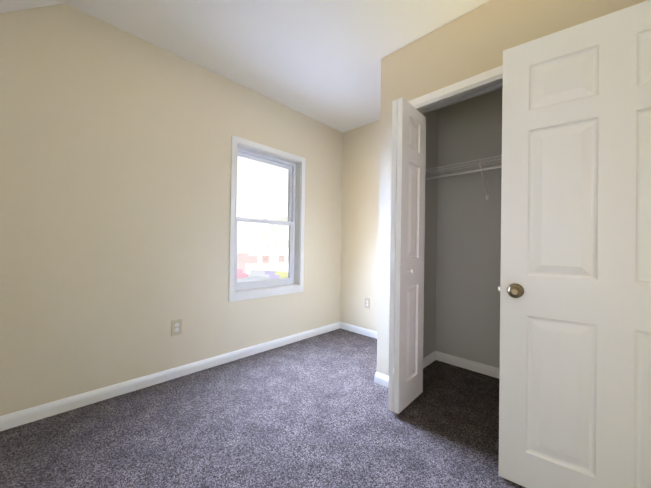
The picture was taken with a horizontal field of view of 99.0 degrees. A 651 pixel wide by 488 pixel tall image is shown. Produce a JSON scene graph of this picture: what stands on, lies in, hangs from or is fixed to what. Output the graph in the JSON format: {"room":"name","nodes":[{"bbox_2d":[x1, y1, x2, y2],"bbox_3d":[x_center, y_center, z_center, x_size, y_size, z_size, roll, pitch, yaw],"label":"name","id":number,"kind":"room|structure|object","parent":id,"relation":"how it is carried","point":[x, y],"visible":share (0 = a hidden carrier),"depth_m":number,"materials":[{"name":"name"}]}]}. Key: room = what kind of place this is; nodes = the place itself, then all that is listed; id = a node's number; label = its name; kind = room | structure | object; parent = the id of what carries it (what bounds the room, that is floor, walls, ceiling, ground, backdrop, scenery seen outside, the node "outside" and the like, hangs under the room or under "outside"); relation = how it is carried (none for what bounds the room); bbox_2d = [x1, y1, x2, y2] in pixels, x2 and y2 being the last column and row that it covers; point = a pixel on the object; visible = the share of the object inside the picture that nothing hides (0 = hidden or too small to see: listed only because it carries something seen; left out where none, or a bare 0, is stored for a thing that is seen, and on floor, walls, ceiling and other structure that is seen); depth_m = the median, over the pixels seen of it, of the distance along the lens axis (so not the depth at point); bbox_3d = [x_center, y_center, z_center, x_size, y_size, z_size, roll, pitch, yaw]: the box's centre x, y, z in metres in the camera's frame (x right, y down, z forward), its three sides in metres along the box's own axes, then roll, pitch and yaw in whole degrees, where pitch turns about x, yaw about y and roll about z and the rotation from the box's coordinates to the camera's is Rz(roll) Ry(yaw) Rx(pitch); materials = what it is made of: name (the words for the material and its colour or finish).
{"room":"empty bedroom","nodes":[
{"label":"empty bedroom","id":0,"kind":"room"},
{"bbox_2d":[0,0,64,12],"bbox_3d":[-0.979,-1.135,0.429,2.900,0.831,0.955,0,-1,44],"label":"ceiling","id":1,"kind":"structure","parent":0,"point":[10,5],"depth_m":1.63,"materials":[{"name":"white paint"}]},
{"bbox_2d":[0,3,342,415],"bbox_3d":[-1.128,-0.220,2.469,0.150,2.630,4.000,0,-1,44],"label":"wall","id":2,"kind":"structure","parent":0,"point":[115,166],"depth_m":2.01,"materials":[{"name":"beige paint"}]},
{"bbox_2d":[0,322,339,430],"bbox_3d":[-1.089,1.054,2.401,0.013,0.083,3.700,0,-1,44],"label":"baseboard","id":3,"kind":"structure","parent":2,"relation":"attached to","point":[22,417],"depth_m":2.07,"materials":[{"name":"white wood"}]},
{"bbox_2d":[171,319,181,335],"bbox_3d":[-1.216,0.682,2.270,0.011,0.128,0.079,0,-1,44],"label":"outlet","id":4,"kind":"object","parent":2,"relation":"attached to","point":[176,327],"visible":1,"depth_m":2.27,"materials":[{"name":"beige plastic"}]},
{"bbox_2d":[228,135,305,301],"bbox_3d":[-0.622,-0.232,2.974,0.166,1.559,0.917,0,-1,44],"label":"double-hung window","id":5,"kind":"structure","parent":2,"relation":"in","point":[294,166],"depth_m":3.01,"materials":[{"name":"white plastic"}]},
{"bbox_2d":[0,328,525,487],"bbox_3d":[0.391,1.156,0.957,4.450,0.100,4.000,0,-1,44],"label":"floor","id":6,"kind":"structure","parent":0,"point":[313,412],"depth_m":1.62,"materials":[{"name":"carpet"}]},
{"bbox_2d":[65,0,489,132],"bbox_3d":[0.434,-1.573,0.980,4.450,0.100,4.000,0,-1,44],"label":"ceiling","id":7,"kind":"structure","parent":0,"point":[319,60],"depth_m":2.06,"materials":[{"name":"white paint"}]},
{"bbox_2d":[340,120,379,330],"bbox_3d":[1.350,-0.179,2.742,3.020,2.630,0.150,0,-1,44],"label":"wall","id":8,"kind":"structure","parent":0,"point":[360,215],"depth_m":3.52,"materials":[{"name":"beige paint"}]},
{"bbox_2d":[340,322,376,338],"bbox_3d":[0.629,1.088,3.301,1.160,0.083,0.013,0,-1,44],"label":"baseboard","id":9,"kind":"structure","parent":8,"relation":"attached to","point":[345,326],"depth_m":3.50,"materials":[{"name":"white wood"}]},
{"bbox_2d":[365,298,369,308],"bbox_3d":[0.513,0.729,3.423,0.079,0.128,0.011,0,-1,44],"label":"outlet","id":10,"kind":"object","parent":8,"relation":"attached to","point":[367,302],"visible":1,"depth_m":3.42,"materials":[{"name":"beige plastic"}]},
{"bbox_2d":[423,109,437,357],"bbox_3d":[0.842,-0.188,2.578,0.140,2.630,0.795,0,-1,44],"label":"wall","id":11,"kind":"structure","parent":0,"point":[429,326],"depth_m":2.64,"materials":[{"name":"grey paint"}]},
{"bbox_2d":[435,88,501,367],"bbox_3d":[1.697,-0.178,2.230,1.570,2.630,0.100,0,-1,44],"label":"wall","id":12,"kind":"structure","parent":0,"point":[468,267],"depth_m":2.53,"materials":[{"name":"grey paint"}]},
{"bbox_2d":[423,351,499,378],"bbox_3d":[1.396,1.089,1.938,1.560,0.083,0.695,0,-1,44],"label":"baseboard","id":13,"kind":"structure","parent":12,"relation":"attached to","point":[488,370],"depth_m":2.54,"materials":[{"name":"white wood"}]},
{"bbox_2d":[425,155,501,199],"bbox_3d":[1.556,-0.535,2.090,1.560,0.287,0.309,0,-1,44],"label":"wire closet shelf","id":14,"kind":"object","parent":12,"relation":"attached to","point":[466,172],"visible":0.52,"depth_m":2.34,"materials":[{"name":"white metal"}]},
{"bbox_2d":[377,0,646,375],"bbox_3d":[1.087,-0.192,1.704,1.710,2.630,0.115,0,-1,44],"label":"wall","id":15,"kind":"structure","parent":0,"point":[476,41],"depth_m":1.88,"materials":[{"name":"beige paint"}]},
{"bbox_2d":[374,372,388,383],"bbox_3d":[0.708,1.083,2.561,0.013,0.083,0.883,0,-1,44],"label":"baseboard","id":16,"kind":"structure","parent":15,"relation":"attached to","point":[378,377],"depth_m":2.21,"materials":[{"name":"white wood"}]},
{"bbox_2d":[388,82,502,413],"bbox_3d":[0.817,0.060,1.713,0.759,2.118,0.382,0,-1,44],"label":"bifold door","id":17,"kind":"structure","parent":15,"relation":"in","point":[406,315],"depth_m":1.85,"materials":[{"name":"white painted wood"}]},
{"bbox_2d":[408,65,502,113],"bbox_3d":[0.941,0.054,1.840,0.798,2.137,0.117,0,-1,44],"label":"door frame","id":18,"kind":"structure","parent":15,"relation":"attached to","point":[468,91],"depth_m":1.85,"materials":[{"name":"white wood"}]},
{"label":"outside","id":19,"kind":"structure","parent":0,"visible":0},
{"bbox_2d":[236,156,288,262],"bbox_3d":[-23.039,-10.962,37.112,0.001,36.000,75.000,0,-1,44],"label":"sky","id":20,"kind":"structure","parent":19,"point":[276,174],"depth_m":48.98,"materials":[{"name":"white"}]},
{"label":"ground","id":21,"kind":"structure","parent":19,"visible":0},
{"bbox_2d":[237,276,271,281],"bbox_3d":[-3.057,2.715,11.153,6.000,2.845,7.930,0,-1,44],"label":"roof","id":22,"kind":"structure","parent":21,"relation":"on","point":[252,278],"depth_m":11.09,"materials":[{"name":"white"}]},
{"bbox_2d":[237,269,287,278],"bbox_3d":[-5.813,3.050,22.658,3.000,2.280,5.800,0,-1,44],"label":"street","id":23,"kind":"structure","parent":21,"relation":"on","point":[261,273],"depth_m":21.98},
{"bbox_2d":[237,240,288,273],"bbox_3d":[-7.752,1.913,28.971,7.400,4.600,4.700,0,-1,44],"label":"house","id":24,"kind":"structure","parent":21,"relation":"on","point":[255,252],"depth_m":26.69,"materials":[{"name":"white"}]},
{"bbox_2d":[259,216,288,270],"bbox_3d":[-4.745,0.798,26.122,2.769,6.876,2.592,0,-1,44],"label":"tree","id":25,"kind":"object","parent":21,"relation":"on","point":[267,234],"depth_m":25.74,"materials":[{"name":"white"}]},
{"bbox_3d":[1.244,0.081,0.556,0.122,2.072,0.820,0,-1,44],"label":"door frame","id":26,"kind":"structure","parent":0,"visible":0},
{"bbox_2d":[498,0,650,487],"bbox_3d":[1.135,0.088,1.098,0.776,2.032,0.201,0,-1,44],"label":"entry door","id":27,"kind":"structure","parent":26,"relation":"attached to","point":[574,288],"depth_m":1.17,"materials":[{"name":"white painted wood"},{"name":"antique brass"}]}
]}

